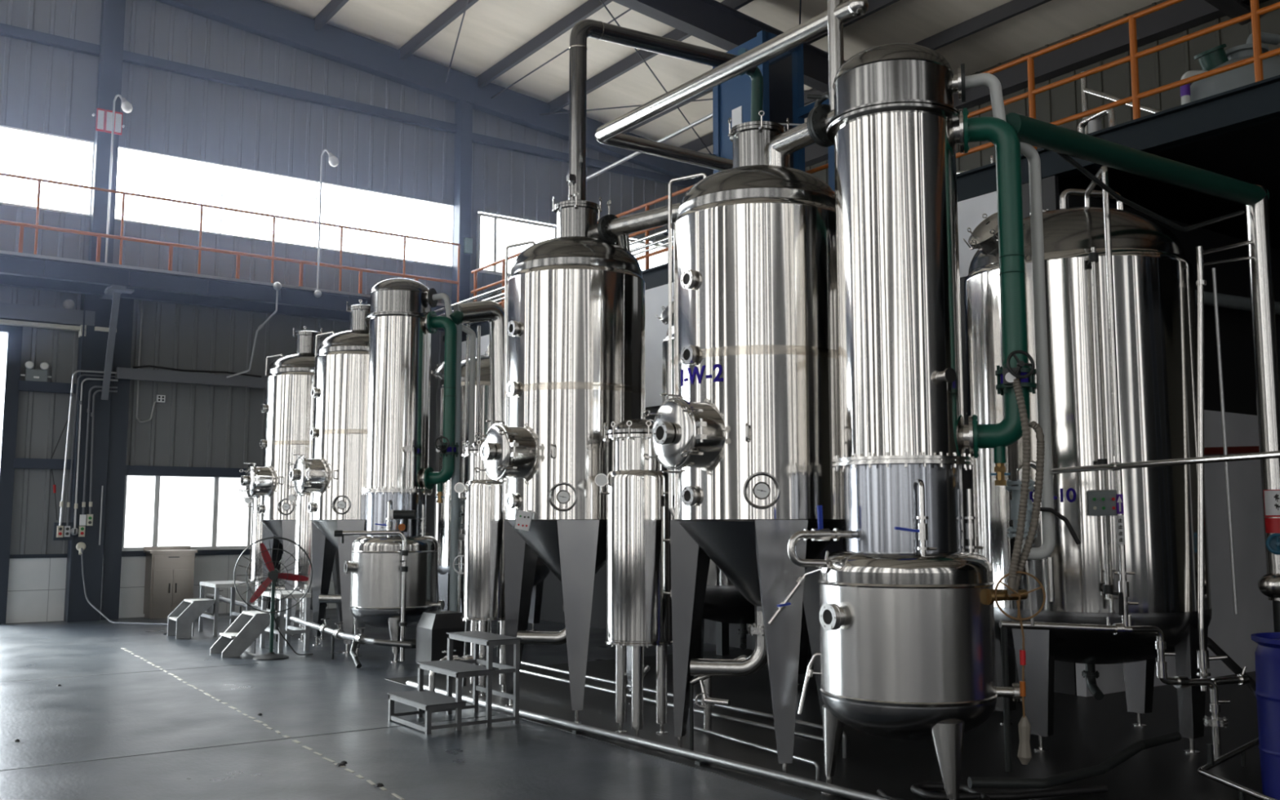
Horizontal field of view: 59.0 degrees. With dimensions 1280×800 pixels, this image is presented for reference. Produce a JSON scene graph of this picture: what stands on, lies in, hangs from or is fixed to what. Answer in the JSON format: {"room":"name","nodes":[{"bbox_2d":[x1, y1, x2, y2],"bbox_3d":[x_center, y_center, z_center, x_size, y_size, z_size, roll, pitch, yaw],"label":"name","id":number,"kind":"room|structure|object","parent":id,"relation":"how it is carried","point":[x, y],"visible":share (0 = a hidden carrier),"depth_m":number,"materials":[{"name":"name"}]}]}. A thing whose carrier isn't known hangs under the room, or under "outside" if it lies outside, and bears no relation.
{"room":"processing plant","nodes":[
{"label":"processing plant","id":0,"kind":"room"},
{"bbox_2d":[0,249,467,332],"bbox_3d":[-11.148,-2.079,16.422,18.500,0.400,1.300,4,-7,-35],"label":"steel beam","id":1,"kind":"structure","parent":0,"point":[17,269],"depth_m":18.44,"materials":[{"name":"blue metal"}]},
{"bbox_2d":[100,284,134,399],"bbox_3d":[-8.428,-0.902,18.038,0.380,1.721,1.150,4,-7,-35],"label":"trim","id":2,"kind":"structure","parent":1,"relation":"attached to","point":[115,291],"depth_m":18.07,"materials":[{"name":"grey paint"}]},
{"bbox_2d":[105,94,133,262],"bbox_3d":[-8.586,-3.559,18.577,0.374,3.028,0.169,0,-6,0],"label":"lamp","id":3,"kind":"object","parent":1,"relation":"on","point":[126,107],"visible":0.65,"depth_m":18.64,"materials":[{"name":"silver metal"}]},
{"bbox_2d":[0,172,460,302],"bbox_3d":[-10.807,-2.914,16.088,18.169,1.189,0.056,4,-7,-35],"label":"handrail","id":4,"kind":"object","parent":1,"relation":"on","point":[21,225],"visible":0.89,"depth_m":18.69,"materials":[{"name":"metal"}]},
{"bbox_2d":[313,149,338,297],"bbox_3d":[-5.456,-3.085,19.678,0.366,2.638,0.170,0,-6,2],"label":"lamp","id":5,"kind":"object","parent":1,"relation":"on","point":[333,161],"visible":1,"depth_m":19.71,"materials":[{"name":"silver metal"}]},
{"bbox_2d":[0,0,686,602],"bbox_3d":[-8.514,-2.643,19.264,26.000,12.520,0.082,4,-7,-35],"label":"wall","id":6,"kind":"structure","parent":0,"point":[46,89],"depth_m":19.96,"materials":[{"name":"grey metal"}]},
{"bbox_2d":[20,360,51,382],"bbox_3d":[-9.646,-0.452,18.081,0.440,0.333,0.130,4,-7,-35],"label":"emergency light","id":7,"kind":"object","parent":6,"relation":"attached to","point":[33,375],"visible":1,"depth_m":18.05,"materials":[{"name":"grey plastic"}]},
{"bbox_2d":[5,557,66,623],"bbox_3d":[-9.555,3.006,17.915,0.880,1.000,0.072,4,-7,-35],"label":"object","id":8,"kind":"object","parent":6,"relation":"in","point":[36,590],"depth_m":17.88,"materials":[{"name":"white tile"}]},
{"bbox_2d":[0,124,94,217],"bbox_3d":[-12.898,-3.965,16.234,9.230,1.280,0.100,4,-7,-35],"label":"window","id":9,"kind":"structure","parent":6,"relation":"in","point":[23,152],"depth_m":18.50,"materials":[{"name":"white glass"}]},
{"bbox_2d":[0,302,116,624],"bbox_3d":[-11.581,0.853,16.480,7.020,4.980,0.520,4,-7,-35],"label":"door","id":10,"kind":"structure","parent":6,"relation":"in","point":[13,317],"depth_m":17.81,"materials":[{"name":"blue metal"}]},
{"bbox_2d":[58,369,116,525],"bbox_3d":[-8.844,0.762,18.156,0.759,2.496,0.052,4,-7,-35],"label":"conduit","id":11,"kind":"object","parent":6,"relation":"attached to","point":[61,503],"visible":1,"depth_m":17.99,"materials":[{"name":"silver metal"}]},
{"bbox_2d":[73,377,118,527],"bbox_3d":[-8.762,0.843,18.206,0.558,2.405,0.052,4,-7,-35],"label":"conduit","id":12,"kind":"object","parent":6,"relation":"attached to","point":[86,379],"visible":1,"depth_m":18.07,"materials":[{"name":"silver metal"}]},
{"bbox_2d":[63,0,133,622],"bbox_3d":[-8.794,-1.776,18.714,0.765,10.680,0.340,4,-7,-35],"label":"column","id":13,"kind":"structure","parent":6,"relation":"attached to","point":[102,563],"depth_m":18.42,"materials":[{"name":"blue metal"}]},
{"bbox_2d":[92,107,124,135],"bbox_3d":[-8.833,-4.633,18.798,0.500,0.380,0.050,4,-7,-35],"label":"panel","id":14,"kind":"object","parent":6,"relation":"attached to","point":[101,114],"visible":1,"depth_m":18.80,"materials":[{"name":"red paint"}]},
{"bbox_2d":[9,549,283,558],"bbox_3d":[-7.164,2.641,19.640,6.720,0.090,0.110,4,-7,-35],"label":"trim","id":15,"kind":"structure","parent":6,"relation":"attached to","point":[215,552],"depth_m":18.75,"materials":[{"name":"blue metal"}]},
{"bbox_2d":[121,475,253,551],"bbox_3d":[-7.471,1.927,19.490,2.755,1.335,0.100,4,-7,-35],"label":"window","id":16,"kind":"structure","parent":6,"relation":"in","point":[197,513],"depth_m":19.31,"materials":[{"name":"white glass"}]},
{"bbox_2d":[115,367,264,388],"bbox_3d":[-7.323,-0.330,19.551,3.245,0.180,0.420,4,-7,-35],"label":"cable tray","id":17,"kind":"object","parent":6,"relation":"attached to","point":[123,373],"visible":0.76,"depth_m":19.09,"materials":[{"name":"grey paint"}]},
{"bbox_2d":[118,554,336,617],"bbox_3d":[-6.531,3.233,20.053,5.140,1.000,0.072,4,-7,-35],"label":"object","id":18,"kind":"object","parent":6,"relation":"in","point":[206,567],"depth_m":19.38,"materials":[{"name":"grey metal"}]},
{"bbox_2d":[115,146,453,267],"bbox_3d":[-6.330,-3.472,20.878,6.300,1.270,0.100,4,-7,-35],"label":"window","id":19,"kind":"structure","parent":6,"relation":"in","point":[143,172],"depth_m":20.68,"materials":[{"name":"white glass"}]},
{"bbox_2d":[0,22,696,477],"bbox_3d":[-8.457,-2.333,19.150,26.000,7.200,0.120,4,-7,-35],"label":"beam","id":20,"kind":"structure","parent":6,"relation":"attached to","point":[6,30],"depth_m":19.99,"materials":[{"name":"blue metal"}]},
{"bbox_2d":[155,0,713,182],"bbox_3d":[-8.408,-7.258,19.603,26.000,3.170,0.230,4,-7,-35],"label":"beam","id":21,"kind":"structure","parent":6,"relation":"attached to","point":[268,20],"depth_m":22.07,"materials":[{"name":"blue metal"}]},
{"bbox_2d":[451,97,472,325],"bbox_3d":[-3.541,-1.054,22.387,0.300,10.020,0.290,4,-7,-35],"label":"column","id":22,"kind":"structure","parent":6,"relation":"attached to","point":[464,110],"depth_m":22.63,"materials":[{"name":"blue metal"}]},
{"bbox_2d":[475,212,668,276],"bbox_3d":[-1.334,-3.058,24.406,4.880,1.230,0.100,4,-7,-35],"label":"window","id":23,"kind":"structure","parent":6,"relation":"in","point":[495,233],"depth_m":23.44,"materials":[{"name":"white"}]},
{"bbox_2d":[0,607,1262,799],"bbox_3d":[-1.665,2.657,9.015,26.600,0.218,35.600,4,-7,-35],"label":"floor","id":24,"kind":"structure","parent":0,"point":[98,709],"depth_m":8.33,"materials":[{"name":"concrete"}]},
{"bbox_2d":[143,546,197,618],"bbox_3d":[-7.799,3.014,18.746,0.740,1.160,0.498,4,-7,-35],"label":"base cabinet","id":25,"kind":"object","parent":24,"relation":"on","point":[169,570],"visible":0.98,"depth_m":18.57,"materials":[{"name":"beige metal"}]},
{"bbox_2d":[143,546,197,553],"bbox_3d":[-7.801,2.487,18.805,0.740,0.100,0.490,4,-7,-35],"label":"countertop","id":26,"kind":"structure","parent":25,"relation":"on","point":[153,549],"depth_m":18.82,"materials":[{"name":"silver metal"}]},
{"bbox_2d":[167,598,215,639],"bbox_3d":[-6.220,3.021,15.678,0.500,0.500,0.500,4,-7,-35],"label":"step","id":27,"kind":"structure","parent":24,"relation":"on","point":[180,622],"depth_m":15.51,"materials":[{"name":"grey paint"}]},
{"bbox_2d":[198,580,252,635],"bbox_3d":[-5.949,2.971,16.204,0.500,0.710,0.830,4,-7,-35],"label":"work platform","id":28,"kind":"object","parent":24,"relation":"on","point":[228,584],"visible":0.68,"depth_m":16.01,"materials":[{"name":"paint"}]},
{"bbox_2d":[209,609,278,657],"bbox_3d":[-4.773,2.809,13.638,0.640,0.490,0.520,4,-7,-35],"label":"step","id":29,"kind":"structure","parent":24,"relation":"on","point":[242,635],"depth_m":13.51,"materials":[{"name":"grey paint"}]},
{"bbox_2d":[244,495,281,610],"bbox_3d":[-5.645,2.262,17.405,0.568,2.373,0.749,-4,-7,31],"label":"tank","id":30,"kind":"object","parent":24,"relation":"on","point":[255,523],"visible":0.15,"depth_m":17.13,"materials":[{"name":"silver metal"}]},
{"bbox_2d":[233,537,312,660],"bbox_3d":[-4.286,2.307,13.243,0.877,1.405,0.398,1,-6,-7],"label":"pedestal fan","id":31,"kind":"object","parent":24,"relation":"on","point":[273,574],"visible":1,"depth_m":13.18,"materials":[{"name":"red metal"}]},
{"bbox_2d":[259,590,311,653],"bbox_3d":[-4.429,2.754,14.111,0.380,0.700,0.760,4,-7,-35],"label":"work platform","id":32,"kind":"object","parent":24,"relation":"on","point":[296,594],"visible":0.79,"depth_m":13.90,"materials":[{"name":"paint"}]},
{"bbox_2d":[238,326,342,635],"bbox_3d":[-5.011,1.134,16.471,1.576,4.419,1.230,4,-7,-35],"label":"tank","id":33,"kind":"object","parent":24,"relation":"on","point":[287,407],"visible":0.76,"depth_m":16.07,"materials":[{"name":"metal"}]},
{"bbox_2d":[288,492,329,641],"bbox_3d":[-4.352,2.048,15.391,0.568,2.373,0.749,-4,-7,31],"label":"tank","id":34,"kind":"object","parent":24,"relation":"on","point":[303,533],"visible":0.26,"depth_m":15.12,"materials":[{"name":"silver metal"}]},
{"bbox_2d":[205,590,412,668],"bbox_3d":[-4.791,2.952,15.124,0.562,0.519,7.227,4,-7,-35],"label":"pipe","id":35,"kind":"object","parent":24,"relation":"on","point":[361,638],"visible":0.91,"depth_m":12.88,"materials":[{"name":"grey"}]},
{"bbox_2d":[286,299,370,653],"bbox_3d":[-3.701,0.922,14.468,1.576,4.419,1.230,4,-7,-35],"label":"tank","id":36,"kind":"object","parent":24,"relation":"on","point":[334,477],"visible":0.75,"depth_m":14.05,"materials":[{"name":"metal"}]},
{"bbox_2d":[333,529,416,661],"bbox_3d":[-2.938,2.189,12.658,0.986,1.456,0.162,1,-6,-7],"label":"pipe","id":37,"kind":"object","parent":24,"relation":"on","point":[404,553],"visible":0.87,"depth_m":12.71,"materials":[{"name":"silver metal"}]},
{"bbox_2d":[343,278,444,662],"bbox_3d":[-2.916,0.772,13.430,1.098,4.497,1.035,4,-7,-35],"label":"column","id":38,"kind":"structure","parent":24,"relation":"on","point":[398,387],"depth_m":13.18,"materials":[{"name":"silver metal"}]},
{"bbox_2d":[423,311,458,502],"bbox_3d":[-2.346,0.062,13.314,0.384,2.285,0.380,-2,-6,21],"label":"pipe","id":39,"kind":"object","parent":38,"relation":"attached to","point":[448,448],"visible":1,"depth_m":13.30,"materials":[{"name":"metal"}]},
{"bbox_2d":[427,288,475,572],"bbox_3d":[-2.220,0.351,13.476,0.703,3.386,0.254,2,-6,-19],"label":"pipe","id":40,"kind":"object","parent":38,"relation":"attached to","point":[433,297],"visible":0.51,"depth_m":13.52,"materials":[{"name":"grey"}]},
{"bbox_2d":[415,610,468,665],"bbox_3d":[-2.193,2.647,12.539,0.440,0.580,0.400,4,-7,-35],"label":"housing","id":41,"kind":"object","parent":24,"relation":"on","point":[432,628],"visible":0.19,"depth_m":12.39,"materials":[{"name":"black"}]},
{"bbox_2d":[386,631,520,734],"bbox_3d":[-1.490,2.234,9.043,0.802,0.665,0.750,4,-7,-35],"label":"step stool","id":42,"kind":"object","parent":24,"relation":"on","point":[427,702],"visible":1,"depth_m":8.95,"materials":[{"name":"grey metal"}]},
{"bbox_2d":[448,323,462,611],"bbox_3d":[-2.177,1.032,13.330,0.096,3.960,0.096,4,-7,-35],"label":"pipe","id":43,"kind":"object","parent":24,"relation":"on","point":[454,543],"visible":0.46,"depth_m":13.28,"materials":[{"name":"metal"}]},
{"bbox_2d":[457,324,470,612],"bbox_3d":[-2.143,1.051,13.697,0.120,4.001,0.040,4,-7,-35],"label":"thin riser","id":44,"kind":"object","parent":24,"relation":"on","point":[460,548],"visible":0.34,"depth_m":13.74,"materials":[{"name":"silver metal"}]},
{"bbox_2d":[475,325,480,440],"bbox_3d":[-2.001,1.068,13.859,0.044,4.000,0.044,4,-7,-35],"label":"thin riser","id":45,"kind":"object","parent":24,"relation":"on","point":[478,337],"visible":0.34,"depth_m":13.98,"materials":[{"name":"silver metal"}]},
{"bbox_2d":[454,438,506,696],"bbox_3d":[-1.335,1.550,10.691,0.568,2.373,0.749,-4,-7,31],"label":"tank","id":46,"kind":"object","parent":24,"relation":"on","point":[484,602],"visible":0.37,"depth_m":10.43,"materials":[{"name":"silver metal"}]},
{"bbox_2d":[453,300,507,657],"bbox_3d":[-1.871,0.897,13.476,0.724,4.259,0.350,4,-7,-35],"label":"insulated pipe","id":47,"kind":"object","parent":24,"relation":"on","point":[492,312],"visible":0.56,"depth_m":13.63,"materials":[{"name":"silver metal"}]},
{"bbox_2d":[431,344,550,631],"bbox_3d":[-2.121,1.243,16.181,1.718,4.142,1.660,4,-7,-35],"label":"storage tank","id":48,"kind":"object","parent":24,"relation":"on","point":[442,531],"visible":0.27,"depth_m":15.60,"materials":[{"name":"metal"}]},
{"bbox_2d":[474,191,645,724],"bbox_3d":[-0.654,0.415,9.692,1.576,4.419,1.230,4,-7,-35],"label":"tank","id":49,"kind":"object","parent":24,"relation":"on","point":[574,345],"visible":0.95,"depth_m":9.30,"materials":[{"name":"metal"}]},
{"bbox_2d":[590,200,680,252],"bbox_3d":[0.380,-0.793,9.344,1.763,1.949,0.814,-1,-6,9],"label":"pipe","id":50,"kind":"object","parent":49,"relation":"attached to","point":[610,228],"visible":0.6,"depth_m":9.52,"materials":[{"name":"silver metal"}]},
{"bbox_2d":[566,18,755,204],"bbox_3d":[0.230,-2.561,10.640,2.184,1.858,0.166,4,-7,-35],"label":"pipe","id":51,"kind":"object","parent":49,"relation":"on","point":[583,29],"visible":0.96,"depth_m":10.10,"materials":[{"name":"silver metal"}]},
{"bbox_2d":[737,47,763,120],"bbox_3d":[1.075,-2.182,11.244,0.212,2.597,0.446,-4,-7,34],"label":"pipe","id":52,"kind":"object","parent":51,"relation":"attached to","point":[757,79],"visible":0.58,"depth_m":11.37,"materials":[{"name":"metal"}]},
{"bbox_2d":[594,418,674,738],"bbox_3d":[0.080,1.332,8.640,0.616,2.373,0.764,-4,-7,33],"label":"condenser","id":53,"kind":"object","parent":24,"relation":"on","point":[639,589],"visible":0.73,"depth_m":8.40,"materials":[{"name":"silver metal"}]},
{"bbox_2d":[405,680,896,799],"bbox_3d":[-0.054,2.417,8.034,0.096,0.088,6.910,5,-8,-38],"label":"pipe","id":54,"kind":"object","parent":24,"relation":"on","point":[701,758],"visible":0.84,"depth_m":7.51,"materials":[{"name":"grey"}]},
{"bbox_2d":[520,669,823,742],"bbox_3d":[-0.124,2.534,9.504,0.032,0.166,4.816,4,-7,-35],"label":"pipe","id":55,"kind":"object","parent":24,"relation":"on","point":[817,738],"visible":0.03,"depth_m":8.65,"materials":[{"name":"grey"}]},
{"bbox_2d":[520,661,847,758],"bbox_3d":[-0.002,2.523,9.592,0.032,0.206,4.816,4,-7,-35],"label":"pipe","id":56,"kind":"object","parent":24,"relation":"on","point":[588,677],"visible":0.53,"depth_m":8.62,"materials":[{"name":"grey"}]},
{"bbox_2d":[688,655,748,751],"bbox_3d":[0.548,2.087,7.716,0.461,0.677,0.158,-2,-6,16],"label":"valve","id":57,"kind":"object","parent":24,"relation":"on","point":[705,697],"visible":0.73,"depth_m":7.79,"materials":[{"name":"silver metal"}]},
{"bbox_2d":[655,297,808,685],"bbox_3d":[1.037,0.774,11.764,1.718,4.142,1.660,4,-7,-35],"label":"storage tank","id":58,"kind":"object","parent":24,"relation":"on","point":[723,602],"visible":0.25,"depth_m":11.04,"materials":[{"name":"metal"}]},
{"bbox_2d":[643,110,844,782],"bbox_3d":[0.736,0.209,7.747,1.576,4.419,1.230,4,-7,-35],"label":"tank","id":59,"kind":"object","parent":24,"relation":"on","point":[748,433],"visible":0.96,"depth_m":7.36,"materials":[{"name":"silver metal"}]},
{"bbox_2d":[767,91,834,167],"bbox_3d":[1.110,-1.790,7.523,0.272,0.419,0.811,4,-7,-35],"label":"pipe","id":60,"kind":"object","parent":59,"relation":"attached to","point":[813,131],"visible":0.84,"depth_m":7.47,"materials":[{"name":"silver metal"}]},
{"bbox_2d":[826,0,844,111],"bbox_3d":[1.272,-5.082,7.643,0.100,6.480,0.100,4,-7,-35],"label":"riser pipe","id":61,"kind":"object","parent":60,"relation":"attached to","point":[835,26],"visible":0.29,"depth_m":7.31,"materials":[{"name":"silver metal"}]},
{"bbox_2d":[595,0,868,171],"bbox_3d":[1.200,-2.338,8.960,1.832,0.220,3.188,4,-7,-35],"label":"pipe","id":62,"kind":"object","parent":61,"relation":"attached to","point":[610,133],"visible":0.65,"depth_m":8.58,"materials":[{"name":"silver metal"}]},
{"bbox_2d":[693,725,820,780],"bbox_3d":[0.742,2.358,7.602,0.026,0.113,1.460,3,-7,-30],"label":"pipe","id":63,"kind":"object","parent":24,"relation":"on","point":[815,763],"visible":0.94,"depth_m":7.51,"materials":[{"name":"grey"}]},
{"bbox_2d":[707,30,844,658],"bbox_3d":[1.595,-0.697,13.436,0.771,7.420,1.580,4,-7,-35],"label":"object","id":64,"kind":"object","parent":24,"relation":"on","point":[783,75],"visible":0.12,"depth_m":13.87,"materials":[{"name":"blue metal"}]},
{"bbox_2d":[817,43,1022,799],"bbox_3d":[1.539,0.066,6.770,1.098,4.497,1.035,4,-7,-35],"label":"column","id":65,"kind":"structure","parent":24,"relation":"on","point":[907,621],"depth_m":6.50,"materials":[{"name":"silver metal"}]},
{"bbox_2d":[768,568,820,625],"bbox_3d":[0.973,1.161,6.753,0.419,0.369,0.139,-3,-7,29],"label":"tube","id":66,"kind":"object","parent":65,"relation":"attached to","point":[800,580],"visible":0.94,"depth_m":6.79,"materials":[{"name":"silver metal"}]},
{"bbox_2d":[787,505,852,573],"bbox_3d":[1.056,0.809,6.582,0.420,0.392,0.080,2,-6,-16],"label":"valve bend","id":67,"kind":"object","parent":65,"relation":"attached to","point":[820,534],"visible":0.97,"depth_m":6.55,"materials":[{"name":"silver metal"}]},
{"bbox_2d":[962,107,1036,485],"bbox_3d":[2.109,-0.644,6.654,0.384,2.285,0.380,-2,-6,21],"label":"pipe","id":68,"kind":"object","parent":65,"relation":"attached to","point":[1006,140],"visible":0.95,"depth_m":6.64,"materials":[{"name":"green metal"}]},
{"bbox_2d":[1007,378,1031,595],"bbox_3d":[2.141,0.493,6.410,0.156,1.234,0.086,-1,-6,11],"label":"hose","id":69,"kind":"object","parent":68,"relation":"hanging from","point":[1026,456],"visible":1,"depth_m":6.38,"materials":[{"name":"grey"}]},
{"bbox_2d":[986,571,1045,620],"bbox_3d":[2.059,1.105,6.437,0.250,0.271,0.442,2,-6,-20],"label":"valve","id":70,"kind":"object","parent":65,"relation":"attached to","point":[993,595],"visible":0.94,"depth_m":6.33,"materials":[{"name":"gold metal"}]},
{"bbox_2d":[1016,600,1031,764],"bbox_3d":[2.125,1.567,6.287,0.082,0.892,0.078,4,-7,-35],"label":"cord","id":71,"kind":"object","parent":70,"relation":"hanging from","point":[1024,753],"visible":1,"depth_m":6.25,"materials":[{"name":"orange plastic"}]},
{"bbox_2d":[1014,421,1044,592],"bbox_3d":[2.192,0.611,6.405,0.216,0.987,0.066,-2,-6,17],"label":"hose","id":72,"kind":"object","parent":70,"relation":"hanging from","point":[1040,454],"visible":0.98,"depth_m":6.38,"materials":[{"name":"grey"}]},
{"bbox_2d":[960,63,1080,625],"bbox_3d":[2.236,-0.355,6.816,0.703,3.386,0.254,2,-6,-19],"label":"pipe","id":73,"kind":"object","parent":65,"relation":"attached to","point":[1047,510],"visible":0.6,"depth_m":6.82,"materials":[{"name":"grey"}]},
{"bbox_2d":[876,782,1107,799],"bbox_3d":[2.023,2.279,6.602,1.353,0.044,0.513,3,-7,-23],"label":"hose","id":74,"kind":"object","parent":24,"relation":"on","point":[919,789],"visible":0.88,"depth_m":6.51,"materials":[{"name":"black rubber"}]},
{"bbox_2d":[967,731,1181,788],"bbox_3d":[2.737,2.201,6.905,2.015,0.140,0.256,4,-7,-35],"label":"hose","id":75,"kind":"object","parent":24,"relation":"on","point":[1057,780],"visible":1,"depth_m":6.63,"materials":[{"name":"black rubber"}]},
{"bbox_2d":[962,188,1212,753],"bbox_3d":[3.326,0.435,8.563,1.718,4.142,1.660,4,-7,-35],"label":"storage tank","id":76,"kind":"object","parent":24,"relation":"on","point":[1154,286],"visible":0.82,"depth_m":7.88,"materials":[{"name":"silver metal"}]},
{"bbox_2d":[1081,663,1103,700],"bbox_3d":[3.345,2.063,8.340,0.119,0.263,0.253,0,-6,4],"label":"outlet","id":77,"kind":"object","parent":76,"relation":"attached to","point":[1090,673],"depth_m":8.36,"materials":[{"name":"grey metal"}]},
{"bbox_2d":[1088,247,1118,598],"bbox_3d":[3.161,0.145,7.769,0.103,2.390,0.245,-1,-6,8],"label":"tube","id":78,"kind":"object","parent":76,"relation":"attached to","point":[1108,588],"visible":0.76,"depth_m":7.68,"materials":[{"name":"silver metal"}]},
{"bbox_2d":[1087,489,1116,515],"bbox_3d":[3.101,0.687,7.564,0.195,0.173,0.103,-3,-7,25],"label":"switch box","id":79,"kind":"object","parent":78,"relation":"attached to","point":[1100,502],"visible":0.99,"depth_m":7.54,"materials":[{"name":"grey metal"}]},
{"bbox_2d":[1084,165,1138,626],"bbox_3d":[3.244,-0.040,7.917,0.135,3.149,0.809,-1,-6,8],"label":"pipe","id":80,"kind":"object","parent":76,"relation":"attached to","point":[1123,585],"visible":0.97,"depth_m":7.55,"materials":[{"name":"silver metal"}]},
{"bbox_2d":[1195,240,1253,690],"bbox_3d":[4.201,0.382,8.073,0.969,3.244,0.147,4,-7,-35],"label":"pipe","id":81,"kind":"object","parent":76,"relation":"attached to","point":[1202,658],"visible":1,"depth_m":7.87,"materials":[{"name":"silver metal"}]},
{"bbox_2d":[1211,267,1238,613],"bbox_3d":[4.134,0.270,7.999,0.046,2.450,0.024,-3,-7,28],"label":"pipe","id":82,"kind":"object","parent":81,"relation":"attached to","point":[1214,275],"visible":1,"depth_m":7.99,"materials":[{"name":"silver metal"}]},
{"bbox_2d":[999,614,1249,772],"bbox_3d":[3.203,1.901,7.397,1.770,0.980,0.150,1,-6,-12],"label":"pipe","id":83,"kind":"object","parent":24,"relation":"on","point":[1215,721],"visible":1,"depth_m":7.42,"materials":[{"name":"silver metal"}]},
{"bbox_2d":[1049,450,1279,474],"bbox_3d":[2.719,1.244,5.806,0.048,1.950,1.803,2,-6,-16],"label":"pipe","id":84,"kind":"object","parent":24,"relation":"on","point":[1113,466],"visible":1,"depth_m":5.82,"materials":[{"name":"silver metal"}]},
{"bbox_2d":[1207,636,1256,698],"bbox_3d":[4.203,2.078,8.615,0.535,0.878,3.385,0,-6,2],"label":"hose","id":85,"kind":"object","parent":24,"relation":"on","point":[1230,663],"visible":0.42,"depth_m":8.39,"materials":[{"name":"black rubber"}]},
{"bbox_2d":[1197,737,1278,799],"bbox_3d":[3.631,2.211,6.721,0.554,0.220,2.086,-2,-6,17],"label":"pipe","id":86,"kind":"object","parent":24,"relation":"on","point":[1211,763],"visible":0.98,"depth_m":6.94,"materials":[{"name":"silver metal"}]},
{"bbox_2d":[1244,184,1279,631],"bbox_3d":[4.779,0.412,8.244,0.610,4.120,0.296,-1,-6,8],"label":"insulated pipe","id":87,"kind":"object","parent":24,"relation":"on","point":[1257,215],"visible":0.89,"depth_m":8.34,"materials":[{"name":"silver metal"}]},
{"bbox_2d":[1005,112,1269,205],"bbox_3d":[3.459,-1.595,7.693,3.014,0.221,0.156,4,-7,-35],"label":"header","id":88,"kind":"object","parent":87,"relation":"attached to","point":[1033,131],"visible":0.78,"depth_m":7.46,"materials":[{"name":"teal paint"}]},
{"bbox_2d":[1056,152,1244,231],"bbox_3d":[3.598,-1.361,7.811,2.310,0.335,0.062,4,-7,-35],"label":"hose","id":89,"kind":"object","parent":88,"relation":"hanging from","point":[1068,158],"visible":0.99,"depth_m":7.61,"materials":[{"name":"black rubber"}]},
{"bbox_2d":[1250,631,1279,799],"bbox_3d":[3.795,1.810,6.346,0.600,0.940,0.600,4,-7,-35],"label":"drum","id":90,"kind":"object","parent":24,"relation":"on","point":[1267,654],"visible":0.98,"depth_m":6.32,"materials":[{"name":"blue"}]},
{"bbox_2d":[262,0,1260,154],"bbox_3d":[0.015,-8.492,7.821,26.600,3.600,29.800,4,-7,-35],"label":"ceiling","id":91,"kind":"structure","parent":0,"point":[522,46],"depth_m":20.49,"materials":[{"name":"grey paint"}]},
{"bbox_2d":[461,175,1076,694],"bbox_3d":[0.338,0.819,15.782,0.080,4.900,12.670,4,-7,-35],"label":"wall partition","id":92,"kind":"structure","parent":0,"point":[971,211],"depth_m":14.76,"materials":[{"name":"black"}]},
{"bbox_2d":[443,75,1279,342],"bbox_3d":[6.631,-1.950,13.709,7.510,0.470,26.200,4,-7,-35],"label":"steel beam","id":93,"kind":"structure","parent":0,"point":[1233,133],"depth_m":11.01,"materials":[{"name":"black"}]},
{"bbox_2d":[586,112,712,181],"bbox_3d":[0.227,-2.839,16.335,0.306,1.804,4.128,4,-7,-35],"label":"pipe","id":94,"kind":"object","parent":93,"relation":"on","point":[709,116],"visible":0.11,"depth_m":16.06,"materials":[{"name":"silver metal"}]},
{"bbox_2d":[471,0,1279,308],"bbox_3d":[3.909,-2.959,11.376,0.061,1.045,24.400,4,-7,-35],"label":"handrail","id":95,"kind":"object","parent":93,"relation":"on","point":[1255,13],"visible":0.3,"depth_m":10.55,"materials":[{"name":"orange metal"}]},
{"bbox_2d":[1077,107,1116,133],"bbox_3d":[4.493,-2.633,11.070,0.131,0.372,0.482,2,-6,-21],"label":"pipe","id":96,"kind":"object","parent":93,"relation":"on","point":[1094,125],"visible":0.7,"depth_m":11.08,"materials":[{"name":"silver metal"}]},
{"bbox_2d":[1080,71,1161,133],"bbox_3d":[4.806,-3.011,11.191,0.060,1.150,1.714,1,-6,-5],"label":"pipe","id":97,"kind":"object","parent":93,"relation":"on","point":[1085,90],"visible":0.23,"depth_m":11.84,"materials":[{"name":"silver metal"}]},
{"bbox_2d":[1190,31,1279,102],"bbox_3d":[6.028,-3.037,11.233,1.240,1.210,1.240,4,-7,-35],"label":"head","id":98,"kind":"object","parent":93,"relation":"on","point":[1215,57],"visible":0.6,"depth_m":11.01},
{"bbox_2d":[805,0,1279,185],"bbox_3d":[10.596,-1.830,14.742,0.082,9.950,29.300,4,-7,-35],"label":"wall","id":99,"kind":"structure","parent":0,"point":[1166,66],"depth_m":18.73,"materials":[{"name":"grey metal"}]},
{"bbox_2d":[804,0,1268,167],"bbox_3d":[10.450,-6.366,15.119,0.280,0.450,29.300,4,-7,-35],"label":"trim","id":100,"kind":"structure","parent":99,"relation":"attached to","point":[1185,15],"depth_m":18.94,"materials":[{"name":"grey paint"}]},
{"bbox_2d":[1060,192,1279,697],"bbox_3d":[7.102,0.577,12.741,7.570,4.740,0.120,4,-7,-35],"label":"wall","id":101,"kind":"structure","parent":0,"point":[1232,632],"depth_m":12.13,"materials":[{"name":"black"}]},
{"bbox_2d":[1204,445,1259,455],"bbox_3d":[6.385,0.558,12.082,2.404,0.240,0.120,4,-7,-35],"label":"pipe","id":102,"kind":"object","parent":101,"relation":"attached to","point":[1231,450],"visible":0.25,"depth_m":11.92,"materials":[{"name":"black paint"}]},
{"bbox_2d":[1195,289,1279,315],"bbox_3d":[6.088,-1.036,11.804,3.606,0.290,0.140,4,-7,-35],"label":"duct","id":103,"kind":"object","parent":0,"point":[1229,301],"visible":0.42,"depth_m":11.79,"materials":[{"name":"grey metal"}]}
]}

